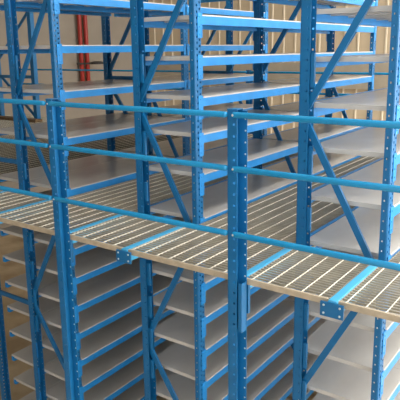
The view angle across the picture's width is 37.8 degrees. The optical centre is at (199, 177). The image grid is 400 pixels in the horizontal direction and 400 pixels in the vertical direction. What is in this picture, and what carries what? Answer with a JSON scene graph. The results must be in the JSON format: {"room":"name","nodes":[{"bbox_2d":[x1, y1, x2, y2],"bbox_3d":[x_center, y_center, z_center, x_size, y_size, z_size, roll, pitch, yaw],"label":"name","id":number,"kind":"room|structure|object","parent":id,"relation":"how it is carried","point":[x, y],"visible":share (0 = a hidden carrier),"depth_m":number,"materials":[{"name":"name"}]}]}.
{"room":"warehouse","nodes":[
{"label":"warehouse","id":0,"kind":"room"},
{"bbox_2d":[0,0,133,237],"bbox_3d":[-7.987,-1.962,11.092,0.100,8.900,21.000,8,15,35],"label":"wall","id":1,"kind":"structure","parent":0,"point":[67,22],"depth_m":16.78,"materials":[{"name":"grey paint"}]},
{"bbox_2d":[0,235,317,399],"bbox_3d":[1.058,3.692,5.746,22.000,0.100,21.000,8,15,35],"label":"floor","id":2,"kind":"structure","parent":0,"point":[10,269],"depth_m":10.79,"materials":[{"name":"beige concrete"}]},
{"bbox_2d":[0,157,31,399],"bbox_3d":[-2.308,0.504,6.913,0.756,5.720,0.120,8,15,35],"label":"frame","id":3,"kind":"object","parent":2,"relation":"on","point":[4,362],"visible":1,"depth_m":7.49,"materials":[{"name":"blue paint"}]},
{"bbox_2d":[0,133,181,182],"bbox_3d":[-2.305,-0.473,9.380,2.635,0.034,4.360,8,15,35],"label":"panel","id":4,"kind":"object","parent":3,"relation":"on","point":[7,150],"visible":0.14,"depth_m":9.27,"materials":[{"name":"metal"}]},
{"bbox_2d":[4,0,81,399],"bbox_3d":[-1.706,0.588,6.490,0.788,5.720,0.120,8,15,35],"label":"frame","id":5,"kind":"object","parent":2,"relation":"on","point":[17,79],"visible":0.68,"depth_m":6.38,"materials":[{"name":"blue paint"}]},
{"bbox_2d":[45,98,79,399],"bbox_3d":[-1.147,1.537,5.117,0.137,4.439,0.120,8,15,35],"label":"post","id":6,"kind":"object","parent":2,"relation":"on","point":[54,114],"visible":0.95,"depth_m":4.91,"materials":[{"name":"blue metal"}]},
{"bbox_2d":[0,98,45,105],"bbox_3d":[-1.915,-0.687,5.103,1.680,0.039,0.042,8,15,35],"label":"handrail","id":7,"kind":"object","parent":6,"relation":"attached to","point":[2,100],"visible":1,"depth_m":4.75,"materials":[{"name":"blue metal"}]},
{"bbox_2d":[0,138,48,147],"bbox_3d":[-1.910,-0.355,5.176,1.680,0.039,0.042,8,15,35],"label":"handrail","id":8,"kind":"object","parent":6,"relation":"attached to","point":[4,140],"visible":1,"depth_m":4.83,"materials":[{"name":"blue metal"}]},
{"bbox_2d":[0,186,51,199],"bbox_3d":[-1.904,0.068,5.268,1.680,0.039,0.042,8,15,35],"label":"handrail","id":9,"kind":"object","parent":6,"relation":"attached to","point":[14,190],"visible":1,"depth_m":4.95,"materials":[{"name":"blue metal"}]},
{"bbox_2d":[70,214,128,262],"bbox_3d":[-0.899,0.520,5.299,0.092,0.261,0.805,8,15,35],"label":"beam","id":10,"kind":"structure","parent":6,"relation":"attached to","point":[118,215],"depth_m":5.13,"materials":[{"name":"metal"}]},
{"bbox_2d":[0,200,117,235],"bbox_3d":[-1.329,0.354,5.561,0.964,0.042,0.829,8,15,35],"label":"panel","id":11,"kind":"object","parent":10,"relation":"on","point":[83,211],"visible":0.63,"depth_m":5.47,"materials":[{"name":"metal"}]},
{"bbox_2d":[70,215,175,250],"bbox_3d":[-0.626,0.452,5.067,0.634,0.042,0.829,8,15,35],"label":"panel","id":12,"kind":"object","parent":10,"relation":"on","point":[154,227],"visible":0.84,"depth_m":4.97,"materials":[{"name":"metal"}]},
{"bbox_2d":[101,16,132,150],"bbox_3d":[-1.049,0.115,8.611,0.777,5.720,0.120,8,15,35],"label":"frame","id":13,"kind":"object","parent":2,"relation":"on","point":[108,67],"visible":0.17,"depth_m":8.37,"materials":[{"name":"blue paint"}]},
{"bbox_2d":[141,0,189,248],"bbox_3d":[-0.455,0.198,8.194,0.788,5.720,0.120,8,15,35],"label":"frame","id":14,"kind":"object","parent":2,"relation":"on","point":[183,32],"visible":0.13,"depth_m":7.83,"materials":[{"name":"blue paint"}]},
{"bbox_2d":[0,217,52,253],"bbox_3d":[-1.601,0.553,7.765,0.567,0.200,2.174,8,15,35],"label":"steel shelf","id":15,"kind":"object","parent":14,"relation":"attached to","point":[13,230],"visible":0.21,"depth_m":7.03,"materials":[{"name":"grey metal"}]},
{"bbox_2d":[3,243,55,279],"bbox_3d":[-1.596,0.882,7.837,0.567,0.200,2.174,8,15,35],"label":"steel shelf","id":16,"kind":"object","parent":14,"relation":"attached to","point":[18,256],"visible":0.23,"depth_m":7.17,"materials":[{"name":"grey metal"}]},
{"bbox_2d":[5,270,57,302],"bbox_3d":[-1.592,1.208,7.908,0.567,0.200,2.174,8,15,35],"label":"steel shelf","id":17,"kind":"object","parent":14,"relation":"attached to","point":[20,281],"visible":0.19,"depth_m":7.23,"materials":[{"name":"grey metal"}]},
{"bbox_2d":[7,296,59,331],"bbox_3d":[-1.588,1.530,7.979,0.567,0.200,2.174,8,15,35],"label":"steel shelf","id":18,"kind":"object","parent":14,"relation":"attached to","point":[45,304],"visible":0.2,"depth_m":7.29,"materials":[{"name":"grey metal"}]},
{"bbox_2d":[12,344,57,382],"bbox_3d":[-1.579,2.184,8.122,0.567,0.200,2.174,8,15,35],"label":"steel shelf","id":19,"kind":"object","parent":14,"relation":"attached to","point":[25,355],"visible":0.26,"depth_m":7.41,"materials":[{"name":"grey metal"}]},
{"bbox_2d":[9,321,61,357],"bbox_3d":[-1.583,1.857,8.050,0.567,0.200,2.174,8,15,35],"label":"steel shelf","id":20,"kind":"object","parent":14,"relation":"attached to","point":[23,331],"visible":0.27,"depth_m":7.35,"materials":[{"name":"grey metal"}]},
{"bbox_2d":[14,367,60,399],"bbox_3d":[-1.574,2.507,8.193,0.567,0.200,2.174,8,15,35],"label":"steel shelf","id":21,"kind":"object","parent":14,"relation":"attached to","point":[27,378],"visible":0.24,"depth_m":7.48,"materials":[{"name":"grey metal"}]},
{"bbox_2d":[0,0,121,16],"bbox_3d":[-1.636,-2.035,7.198,0.567,0.200,2.174,8,15,35],"label":"steel shelf","id":22,"kind":"object","parent":14,"relation":"attached to","point":[19,9],"visible":0.25,"depth_m":7.24,"materials":[{"name":"blue metal"}]},
{"bbox_2d":[0,79,132,98],"bbox_3d":[-1.624,-1.107,7.401,0.567,0.200,2.174,8,15,35],"label":"steel shelf","id":23,"kind":"object","parent":14,"relation":"attached to","point":[7,89],"visible":0.23,"depth_m":7.17,"materials":[{"name":"grey metal"}]},
{"bbox_2d":[0,113,133,149],"bbox_3d":[-1.617,-0.633,7.505,0.567,0.200,2.174,8,15,35],"label":"steel shelf","id":24,"kind":"object","parent":14,"relation":"attached to","point":[83,120],"visible":0.33,"depth_m":7.49,"materials":[{"name":"grey metal"}]},
{"bbox_2d":[0,151,135,189],"bbox_3d":[-1.610,-0.096,7.623,0.567,0.200,2.174,8,15,35],"label":"steel shelf","id":25,"kind":"object","parent":14,"relation":"attached to","point":[36,172],"visible":0.36,"depth_m":7.46,"materials":[{"name":"grey metal"}]},
{"bbox_2d":[35,233,138,294],"bbox_3d":[-1.071,0.956,7.468,0.764,0.200,2.174,8,15,35],"label":"steel shelf","id":26,"kind":"object","parent":14,"relation":"attached to","point":[91,263],"visible":0.35,"depth_m":6.86,"materials":[{"name":"grey metal"}]},
{"bbox_2d":[28,155,172,196],"bbox_3d":[-1.084,-0.023,7.254,0.764,0.200,2.174,8,15,35],"label":"steel shelf","id":27,"kind":"object","parent":14,"relation":"attached to","point":[91,178],"visible":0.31,"depth_m":6.85,"materials":[{"name":"grey metal"}]},
{"bbox_2d":[14,0,186,14],"bbox_3d":[-1.111,-1.962,6.829,0.764,0.200,2.174,8,15,35],"label":"steel shelf","id":28,"kind":"object","parent":14,"relation":"attached to","point":[108,6],"visible":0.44,"depth_m":6.62,"materials":[{"name":"blue metal"}]},
{"bbox_2d":[17,44,186,63],"bbox_3d":[-1.104,-1.483,6.934,0.764,0.200,2.174,8,15,35],"label":"steel shelf","id":29,"kind":"object","parent":14,"relation":"attached to","point":[61,48],"visible":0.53,"depth_m":6.36,"materials":[{"name":"blue metal"}]},
{"bbox_2d":[21,80,187,109],"bbox_3d":[-1.098,-1.034,7.032,0.764,0.200,2.174,8,15,35],"label":"steel shelf","id":30,"kind":"object","parent":14,"relation":"attached to","point":[95,89],"visible":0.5,"depth_m":6.58,"materials":[{"name":"metal"}]},
{"bbox_2d":[34,213,175,265],"bbox_3d":[-1.075,0.627,7.396,0.764,0.200,2.174,8,15,35],"label":"steel shelf","id":31,"kind":"object","parent":14,"relation":"attached to","point":[78,247],"visible":0.12,"depth_m":6.64,"materials":[{"name":"metal"}]},
{"bbox_2d":[38,249,174,322],"bbox_3d":[-1.066,1.281,7.539,0.764,0.200,2.174,8,15,35],"label":"steel shelf","id":32,"kind":"object","parent":14,"relation":"attached to","point":[92,291],"visible":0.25,"depth_m":7.05,"materials":[{"name":"grey metal"}]},
{"bbox_2d":[26,115,187,155],"bbox_3d":[-1.091,-0.560,7.136,0.764,0.200,2.174,8,15,35],"label":"steel shelf","id":33,"kind":"object","parent":14,"relation":"attached to","point":[81,133],"visible":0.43,"depth_m":6.77,"materials":[{"name":"grey metal"}]},
{"bbox_2d":[42,305,174,376],"bbox_3d":[-1.057,1.931,7.681,0.764,0.200,2.174,8,15,35],"label":"steel shelf","id":34,"kind":"object","parent":14,"relation":"attached to","point":[113,334],"visible":0.35,"depth_m":7.18,"materials":[{"name":"grey metal"}]},
{"bbox_2d":[44,314,173,399],"bbox_3d":[-1.053,2.258,7.753,0.764,0.200,2.174,8,15,35],"label":"steel shelf","id":35,"kind":"object","parent":14,"relation":"attached to","point":[95,371],"visible":0.33,"depth_m":7.22,"materials":[{"name":"grey metal"}]},
{"bbox_2d":[39,274,181,349],"bbox_3d":[-1.062,1.604,7.610,0.764,0.200,2.174,8,15,35],"label":"steel shelf","id":36,"kind":"object","parent":14,"relation":"attached to","point":[93,318],"visible":0.36,"depth_m":7.16,"materials":[{"name":"grey metal"}]},
{"bbox_2d":[46,340,174,399],"bbox_3d":[-1.048,2.580,7.824,0.764,0.200,2.174,8,15,35],"label":"steel shelf","id":37,"kind":"object","parent":14,"relation":"attached to","point":[129,375],"visible":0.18,"depth_m":7.36,"materials":[{"name":"grey metal"}]},
{"bbox_2d":[112,368,173,399],"bbox_3d":[-1.044,2.913,7.896,0.764,0.200,2.174,8,15,35],"label":"steel shelf","id":38,"kind":"object","parent":14,"relation":"attached to","point":[135,392],"visible":0.09,"depth_m":7.80,"materials":[{"name":"grey metal"}]},
{"bbox_2d":[130,0,204,399],"bbox_3d":[-0.277,0.788,5.487,0.753,5.720,0.120,8,15,35],"label":"frame","id":39,"kind":"object","parent":2,"relation":"on","point":[143,130],"visible":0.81,"depth_m":5.32,"materials":[{"name":"blue paint"}]},
{"bbox_2d":[67,172,226,211],"bbox_3d":[-0.408,0.091,6.685,1.005,0.034,2.110,8,15,35],"label":"panel","id":40,"kind":"object","parent":39,"relation":"attached to","point":[123,195],"visible":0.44,"depth_m":6.37,"materials":[{"name":"metal"}]},
{"bbox_2d":[116,226,184,263],"bbox_3d":[-0.349,0.529,4.863,0.150,0.106,0.858,8,15,35],"label":"beam","id":41,"kind":"structure","parent":39,"relation":"attached to","point":[122,255],"depth_m":4.58,"materials":[{"name":"metal"}]},
{"bbox_2d":[191,0,225,87],"bbox_3d":[0.185,-0.270,10.292,0.777,5.720,0.120,8,15,35],"label":"frame","id":42,"kind":"object","parent":2,"relation":"on","point":[202,1],"visible":0.04,"depth_m":9.80,"materials":[{"name":"blue paint"}]},
{"bbox_2d":[227,108,247,399],"bbox_3d":[0.252,1.733,4.136,0.137,4.439,0.120,8,15,35],"label":"post","id":43,"kind":"object","parent":2,"relation":"on","point":[237,128],"visible":0.99,"depth_m":3.86,"materials":[{"name":"blue metal"}]},
{"bbox_2d":[46,101,227,117],"bbox_3d":[-0.516,-0.491,4.121,1.680,0.039,0.042,8,15,35],"label":"handrail","id":44,"kind":"object","parent":43,"relation":"attached to","point":[209,113],"visible":1,"depth_m":4.02,"materials":[{"name":"blue metal"}]},
{"bbox_2d":[49,144,227,170],"bbox_3d":[-0.511,-0.159,4.194,1.680,0.039,0.042,8,15,35],"label":"handrail","id":45,"kind":"object","parent":43,"relation":"attached to","point":[52,146],"visible":1,"depth_m":4.10,"materials":[{"name":"blue metal"}]},
{"bbox_2d":[53,196,227,235],"bbox_3d":[-0.506,0.264,4.286,1.680,0.039,0.042,8,15,35],"label":"handrail","id":46,"kind":"object","parent":43,"relation":"attached to","point":[224,232],"visible":1,"depth_m":4.19,"materials":[{"name":"blue metal"}]},
{"bbox_2d":[247,248,293,312],"bbox_3d":[0.524,0.719,4.300,0.092,0.261,0.805,8,15,35],"label":"beam","id":47,"kind":"structure","parent":43,"relation":"attached to","point":[272,258],"depth_m":4.14,"materials":[{"name":"metal"}]},
{"bbox_2d":[128,227,283,278],"bbox_3d":[0.086,0.552,4.568,0.984,0.042,0.829,8,15,35],"label":"panel","id":48,"kind":"object","parent":47,"relation":"on","point":[270,250],"visible":0.65,"depth_m":4.48,"materials":[{"name":"metal"}]},
{"bbox_2d":[247,249,368,302],"bbox_3d":[0.783,0.649,4.078,0.599,0.042,0.829,8,15,35],"label":"panel","id":49,"kind":"object","parent":47,"relation":"on","point":[357,268],"visible":0.73,"depth_m":3.98,"materials":[{"name":"metal"}]},
{"bbox_2d":[226,0,267,135],"bbox_3d":[0.779,-0.187,9.875,0.788,5.720,0.120,8,15,35],"label":"frame","id":50,"kind":"object","parent":2,"relation":"on","point":[229,3],"visible":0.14,"depth_m":9.51,"materials":[{"name":"blue paint"}]},
{"bbox_2d":[120,137,193,152],"bbox_3d":[-0.367,-0.484,9.315,0.567,0.200,2.144,8,15,35],"label":"steel shelf","id":51,"kind":"object","parent":50,"relation":"attached to","point":[163,145],"visible":0.1,"depth_m":9.05,"materials":[{"name":"grey metal"}]},
{"bbox_2d":[151,137,251,157],"bbox_3d":[0.158,-0.410,8.946,0.764,0.200,2.144,8,15,35],"label":"steel shelf","id":52,"kind":"object","parent":50,"relation":"attached to","point":[221,142],"visible":0.21,"depth_m":8.74,"materials":[{"name":"grey metal"}]},
{"bbox_2d":[147,5,267,18],"bbox_3d":[0.132,-2.349,8.521,0.764,0.200,2.144,8,15,35],"label":"steel shelf","id":53,"kind":"object","parent":50,"relation":"attached to","point":[204,10],"visible":0.43,"depth_m":8.19,"materials":[{"name":"blue metal"}]},
{"bbox_2d":[152,103,263,120],"bbox_3d":[0.151,-0.948,8.828,0.764,0.200,2.144,8,15,35],"label":"steel shelf","id":54,"kind":"object","parent":50,"relation":"attached to","point":[218,107],"visible":0.32,"depth_m":9.03,"materials":[{"name":"grey metal"}]},
{"bbox_2d":[152,73,266,88],"bbox_3d":[0.144,-1.421,8.725,0.764,0.200,2.144,8,15,35],"label":"steel shelf","id":55,"kind":"object","parent":50,"relation":"attached to","point":[225,78],"visible":0.59,"depth_m":8.50,"materials":[{"name":"blue metal"}]},
{"bbox_2d":[186,44,266,54],"bbox_3d":[0.138,-1.871,8.626,0.764,0.200,2.144,8,15,35],"label":"steel shelf","id":56,"kind":"object","parent":50,"relation":"attached to","point":[225,48],"visible":0.5,"depth_m":8.31,"materials":[{"name":"blue metal"}]},
{"bbox_2d":[253,0,300,348],"bbox_3d":[0.974,0.398,7.191,0.753,5.720,0.120,8,15,35],"label":"frame","id":57,"kind":"object","parent":2,"relation":"on","point":[259,68],"visible":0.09,"depth_m":6.95,"materials":[{"name":"blue paint"}]},
{"bbox_2d":[144,246,265,304],"bbox_3d":[0.354,0.827,6.393,0.729,0.200,2.174,8,15,35],"label":"steel shelf","id":58,"kind":"object","parent":57,"relation":"attached to","point":[159,268],"visible":0.23,"depth_m":5.60,"materials":[{"name":"grey metal"}]},
{"bbox_2d":[145,256,292,337],"bbox_3d":[0.358,1.156,6.465,0.729,0.200,2.174,8,15,35],"label":"steel shelf","id":59,"kind":"object","parent":57,"relation":"attached to","point":[181,300],"visible":0.24,"depth_m":5.81,"materials":[{"name":"grey metal"}]},
{"bbox_2d":[144,83,298,119],"bbox_3d":[0.331,-0.834,6.029,0.729,0.200,2.174,8,15,35],"label":"steel shelf","id":60,"kind":"object","parent":57,"relation":"attached to","point":[246,91],"visible":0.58,"depth_m":5.61,"materials":[{"name":"metal"}]},
{"bbox_2d":[142,13,300,40],"bbox_3d":[0.322,-1.498,5.883,0.729,0.200,2.174,8,15,35],"label":"steel shelf","id":61,"kind":"object","parent":57,"relation":"attached to","point":[204,22],"visible":0.66,"depth_m":5.45,"materials":[{"name":"blue metal"}]},
{"bbox_2d":[148,174,296,236],"bbox_3d":[0.345,0.221,6.260,0.729,0.200,2.174,8,15,35],"label":"steel shelf","id":62,"kind":"object","parent":57,"relation":"attached to","point":[215,197],"visible":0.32,"depth_m":5.99,"materials":[{"name":"grey metal"}]},
{"bbox_2d":[147,137,297,195],"bbox_3d":[0.340,-0.174,6.173,0.729,0.200,2.174,8,15,35],"label":"steel shelf","id":63,"kind":"object","parent":57,"relation":"attached to","point":[259,151],"visible":0.56,"depth_m":6.00,"materials":[{"name":"grey metal"}]},
{"bbox_2d":[145,53,299,78],"bbox_3d":[0.327,-1.166,5.956,0.729,0.200,2.174,8,15,35],"label":"steel shelf","id":64,"kind":"object","parent":57,"relation":"attached to","point":[223,59],"visible":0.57,"depth_m":5.41,"materials":[{"name":"blue metal"}]},
{"bbox_2d":[154,326,293,399],"bbox_3d":[0.372,2.131,6.678,0.729,0.200,2.174,8,15,35],"label":"steel shelf","id":65,"kind":"object","parent":57,"relation":"attached to","point":[270,349],"visible":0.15,"depth_m":6.32,"materials":[{"name":"grey metal"}]},
{"bbox_2d":[155,301,293,399],"bbox_3d":[0.367,1.804,6.606,0.729,0.200,2.174,8,15,35],"label":"steel shelf","id":66,"kind":"object","parent":57,"relation":"attached to","point":[178,358],"visible":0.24,"depth_m":6.12,"materials":[{"name":"grey metal"}]},
{"bbox_2d":[154,277,294,370],"bbox_3d":[0.363,1.482,6.536,0.729,0.200,2.174,8,15,35],"label":"steel shelf","id":67,"kind":"object","parent":57,"relation":"attached to","point":[179,328],"visible":0.34,"depth_m":5.99,"materials":[{"name":"grey metal"}]},
{"bbox_2d":[151,108,298,156],"bbox_3d":[0.335,-0.521,6.097,0.729,0.200,2.174,8,15,35],"label":"steel shelf","id":68,"kind":"object","parent":57,"relation":"attached to","point":[213,128],"visible":0.49,"depth_m":5.61,"materials":[{"name":"metal"}]},
{"bbox_2d":[246,350,292,399],"bbox_3d":[0.376,2.458,6.750,0.729,0.200,2.174,8,15,35],"label":"steel shelf","id":69,"kind":"object","parent":57,"relation":"attached to","point":[278,368],"visible":0.13,"depth_m":6.88,"materials":[{"name":"grey metal"}]},
{"bbox_2d":[260,374,292,399],"bbox_3d":[0.381,2.780,6.820,0.729,0.200,2.174,8,15,35],"label":"steel shelf","id":70,"kind":"object","parent":57,"relation":"attached to","point":[282,389],"visible":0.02,"depth_m":7.18,"materials":[{"name":"grey metal"}]},
{"bbox_2d":[292,0,399,399],"bbox_3d":[1.077,0.978,4.536,0.763,5.720,0.120,8,15,35],"label":"frame","id":71,"kind":"object","parent":2,"relation":"on","point":[307,98],"visible":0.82,"depth_m":4.34,"materials":[{"name":"blue paint"}]},
{"bbox_2d":[199,182,354,242],"bbox_3d":[0.974,0.284,5.714,0.925,0.034,2.110,8,15,35],"label":"panel","id":72,"kind":"object","parent":71,"relation":"attached to","point":[273,216],"visible":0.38,"depth_m":5.39,"materials":[{"name":"metal"}]},
{"bbox_2d":[320,265,377,320],"bbox_3d":[1.045,0.724,3.884,0.150,0.106,0.858,8,15,35],"label":"beam","id":73,"kind":"structure","parent":71,"relation":"attached to","point":[332,309],"depth_m":3.59,"materials":[{"name":"metal"}]},
{"bbox_2d":[325,0,377,119],"bbox_3d":[2.208,0.013,8.871,0.753,5.720,0.120,8,15,35],"label":"frame","id":74,"kind":"object","parent":2,"relation":"on","point":[330,46],"visible":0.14,"depth_m":8.56,"materials":[{"name":"blue paint"}]},
{"bbox_2d":[286,349,318,373],"bbox_3d":[1.623,2.393,8.513,0.729,0.200,2.144,8,15,35],"label":"steel shelf","id":75,"kind":"object","parent":74,"relation":"attached to","point":[311,358],"visible":0.02,"depth_m":7.84,"materials":[{"name":"grey metal"}]},
{"bbox_2d":[285,318,326,350],"bbox_3d":[1.619,2.071,8.442,0.729,0.200,2.144,8,15,35],"label":"steel shelf","id":76,"kind":"object","parent":74,"relation":"attached to","point":[321,321],"visible":0.02,"depth_m":8.07,"materials":[{"name":"grey metal"}]},
{"bbox_2d":[262,152,360,175],"bbox_3d":[1.588,-0.166,7.952,0.729,0.200,2.144,8,15,35],"label":"steel shelf","id":77,"kind":"object","parent":74,"relation":"attached to","point":[335,159],"visible":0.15,"depth_m":7.69,"materials":[{"name":"grey metal"}]},
{"bbox_2d":[262,123,361,141],"bbox_3d":[1.583,-0.562,7.866,0.729,0.200,2.144,8,15,35],"label":"steel shelf","id":78,"kind":"object","parent":74,"relation":"attached to","point":[323,131],"visible":0.28,"depth_m":7.62,"materials":[{"name":"grey metal"}]},
{"bbox_2d":[263,96,371,116],"bbox_3d":[1.578,-0.909,7.790,0.729,0.200,2.144,8,15,35],"label":"steel shelf","id":79,"kind":"object","parent":74,"relation":"attached to","point":[294,106],"visible":0.12,"depth_m":7.25,"materials":[{"name":"grey metal"}]},
{"bbox_2d":[263,75,373,89],"bbox_3d":[1.573,-1.221,7.721,0.729,0.200,2.144,8,15,35],"label":"steel shelf","id":80,"kind":"object","parent":74,"relation":"attached to","point":[334,80],"visible":0.41,"depth_m":7.61,"materials":[{"name":"blue metal"}]},
{"bbox_2d":[261,22,376,40],"bbox_3d":[1.564,-1.885,7.576,0.729,0.200,2.144,8,15,35],"label":"steel shelf","id":81,"kind":"object","parent":74,"relation":"attached to","point":[321,28],"visible":0.54,"depth_m":7.31,"materials":[{"name":"blue metal"}]},
{"bbox_2d":[263,51,374,64],"bbox_3d":[1.569,-1.553,7.649,0.729,0.200,2.144,8,15,35],"label":"steel shelf","id":82,"kind":"object","parent":74,"relation":"attached to","point":[326,53],"visible":0.24,"depth_m":7.50,"materials":[{"name":"blue metal"}]},
{"bbox_2d":[264,0,377,8],"bbox_3d":[1.560,-2.217,7.503,0.729,0.200,2.144,8,15,35],"label":"steel shelf","id":83,"kind":"object","parent":74,"relation":"attached to","point":[321,4],"visible":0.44,"depth_m":7.57,"materials":[{"name":"blue metal"}]},
{"bbox_3d":[2.328,0.588,6.240,0.763,5.720,0.120,8,15,35],"label":"frame","id":84,"kind":"object","parent":2,"relation":"on","visible":0},
{"bbox_2d":[316,156,379,177],"bbox_3d":[2.247,-0.113,7.448,0.925,0.034,2.255,8,15,35],"label":"panel","id":85,"kind":"object","parent":84,"relation":"attached to","point":[345,168],"visible":0.27,"depth_m":7.62,"materials":[{"name":"metal"}]},
{"bbox_2d":[306,358,399,399],"bbox_3d":[1.716,1.671,5.585,0.739,0.200,2.174,8,15,35],"label":"steel shelf","id":86,"kind":"object","parent":84,"relation":"attached to","point":[338,380],"visible":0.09,"depth_m":4.94,"materials":[{"name":"grey metal"}]},
{"bbox_2d":[307,320,399,396],"bbox_3d":[1.712,1.346,5.514,0.739,0.200,2.174,8,15,35],"label":"steel shelf","id":87,"kind":"object","parent":84,"relation":"attached to","point":[354,348],"visible":0.31,"depth_m":4.86,"materials":[{"name":"grey metal"}]},
{"bbox_2d":[307,206,399,279],"bbox_3d":[1.700,0.431,5.314,0.739,0.200,2.174,8,15,35],"label":"steel shelf","id":88,"kind":"object","parent":84,"relation":"attached to","point":[337,234],"visible":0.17,"depth_m":4.79,"materials":[{"name":"grey metal"}]},
{"bbox_2d":[308,158,399,234],"bbox_3d":[1.695,0.069,5.235,0.739,0.200,2.174,8,15,35],"label":"steel shelf","id":89,"kind":"object","parent":84,"relation":"attached to","point":[373,171],"visible":0.47,"depth_m":4.64,"materials":[{"name":"grey metal"}]},
{"bbox_2d":[313,5,394,37],"bbox_3d":[1.676,-1.298,4.935,0.739,0.200,2.174,8,15,35],"label":"steel shelf","id":90,"kind":"object","parent":84,"relation":"attached to","point":[380,16],"visible":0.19,"depth_m":4.53,"materials":[{"name":"grey metal"}]},
{"bbox_2d":[308,282,399,357],"bbox_3d":[1.708,1.017,5.442,0.739,0.200,2.174,8,15,35],"label":"steel shelf","id":91,"kind":"object","parent":84,"relation":"attached to","point":[362,321],"visible":0.27,"depth_m":4.61,"materials":[{"name":"grey metal"}]},
{"bbox_2d":[310,87,399,134],"bbox_3d":[1.685,-0.634,5.081,0.739,0.200,2.174,8,15,35],"label":"steel shelf","id":92,"kind":"object","parent":84,"relation":"attached to","point":[376,100],"visible":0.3,"depth_m":4.44,"materials":[{"name":"grey metal"}]},
{"bbox_2d":[313,120,399,181],"bbox_3d":[1.690,-0.307,5.152,0.739,0.200,2.174,8,15,35],"label":"steel shelf","id":93,"kind":"object","parent":84,"relation":"attached to","point":[364,141],"visible":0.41,"depth_m":4.57,"materials":[{"name":"grey metal"}]},
{"bbox_2d":[316,54,399,84],"bbox_3d":[1.680,-0.966,5.008,0.739,0.200,2.174,8,15,35],"label":"steel shelf","id":94,"kind":"object","parent":84,"relation":"attached to","point":[321,61],"visible":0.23,"depth_m":4.27,"materials":[{"name":"grey metal"}]},
{"bbox_3d":[1.634,1.926,3.165,0.137,4.439,0.120,8,15,35],"label":"post","id":95,"kind":"object","parent":2,"relation":"on","visible":0},
{"bbox_2d":[231,112,399,128],"bbox_3d":[0.874,-0.296,3.145,1.660,0.039,0.042,8,15,35],"label":"handrail","id":96,"kind":"object","parent":95,"relation":"attached to","point":[241,115],"visible":1,"depth_m":3.27,"materials":[{"name":"blue metal"}]},
{"bbox_2d":[231,166,399,192],"bbox_3d":[0.879,0.036,3.217,1.660,0.039,0.042,8,15,35],"label":"handrail","id":97,"kind":"object","parent":95,"relation":"attached to","point":[287,175],"visible":1,"depth_m":3.34,"materials":[{"name":"blue metal"}]},
{"bbox_2d":[232,232,399,270],"bbox_3d":[0.885,0.459,3.310,1.660,0.039,0.042,8,15,35],"label":"handrail","id":98,"kind":"object","parent":95,"relation":"attached to","point":[329,253],"visible":1,"depth_m":3.42,"materials":[{"name":"blue metal"}]},
{"bbox_3d":[1.930,0.916,3.312,0.092,0.261,0.805,8,15,35],"label":"beam","id":99,"kind":"structure","parent":95,"relation":"attached to","visible":0},
{"bbox_2d":[338,267,399,322],"bbox_3d":[1.486,0.748,3.584,0.999,0.042,0.829,8,15,35],"label":"panel","id":100,"kind":"object","parent":99,"relation":"on","point":[379,272],"visible":0.85,"depth_m":3.62,"materials":[{"name":"metal"}]},
{"bbox_3d":[3.886,0.654,8.834,0.137,4.439,0.120,8,15,35],"label":"post","id":101,"kind":"object","parent":2,"relation":"on","visible":0},
{"bbox_2d":[249,71,387,74],"bbox_3d":[2.348,-1.677,9.359,3.610,0.038,0.038,8,15,35],"label":"handrail","id":102,"kind":"object","parent":101,"relation":"attached to","point":[269,72],"visible":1,"depth_m":9.41,"materials":[{"name":"blue metal"}]},
{"bbox_3d":[-4.449,-0.513,14.685,0.137,4.439,0.120,8,15,35],"label":"post","id":103,"kind":"object","parent":2,"relation":"on","visible":0},
{"bbox_2d":[7,115,65,122],"bbox_3d":[-3.393,-1.294,13.214,3.500,0.042,0.739,8,15,35],"label":"panel","id":104,"kind":"object","parent":103,"relation":"attached to","point":[44,119],"visible":0.11,"depth_m":13.76,"materials":[{"name":"metal"}]},
{"bbox_2d":[0,12,40,118],"bbox_3d":[-4.214,-2.939,13.207,1.410,3.196,0.100,8,15,35],"label":"frame","id":105,"kind":"object","parent":104,"relation":"on","point":[30,17],"visible":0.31,"depth_m":12.96,"materials":[{"name":"blue paint"}]},
{"bbox_2d":[0,120,42,138],"bbox_3d":[-4.841,-0.829,11.161,3.595,0.034,4.360,8,15,35],"label":"panel","id":106,"kind":"object","parent":104,"relation":"attached to","point":[3,123],"visible":0.11,"depth_m":12.48,"materials":[{"name":"metal"}]},
{"bbox_2d":[147,0,392,134],"bbox_3d":[7.132,-2.617,13.139,22.000,8.900,0.118,8,15,35],"label":"wall","id":107,"kind":"structure","parent":0,"point":[360,42],"depth_m":16.44,"materials":[{"name":"beige metal"}]},
{"bbox_2d":[154,63,390,89],"bbox_3d":[7.057,-2.236,13.109,22.000,0.670,0.128,8,15,35],"label":"trim","id":108,"kind":"structure","parent":107,"relation":"attached to","point":[380,81],"depth_m":16.15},
{"bbox_3d":[0.937,-5.098,3.821,22.000,0.100,21.000,8,15,35],"label":"ceiling","id":109,"kind":"structure","parent":0,"visible":0},
{"bbox_2d":[77,15,84,80],"bbox_3d":[-3.462,-5.020,16.594,0.169,5.400,0.169,8,15,35],"label":"pipe","id":110,"kind":"object","parent":109,"relation":"hanging from","point":[79,23],"visible":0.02,"depth_m":16.79,"materials":[{"name":"red metal"}]},
{"bbox_2d":[83,15,89,80],"bbox_3d":[-3.329,-5.062,16.776,0.169,5.400,0.169,8,15,35],"label":"pipe","id":111,"kind":"object","parent":109,"relation":"hanging from","point":[85,25],"visible":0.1,"depth_m":16.97,"materials":[{"name":"red metal"}]},
{"bbox_3d":[-2.322,0.321,6.298,0.092,0.261,0.805,8,15,35],"label":"beam","id":112,"kind":"structure","parent":0,"visible":0},
{"bbox_2d":[0,191,45,211],"bbox_3d":[-2.041,0.254,6.061,0.654,0.042,0.829,8,15,35],"label":"panel","id":113,"kind":"object","parent":112,"relation":"on","point":[18,198],"visible":0.62,"depth_m":6.10,"materials":[{"name":"metal"}]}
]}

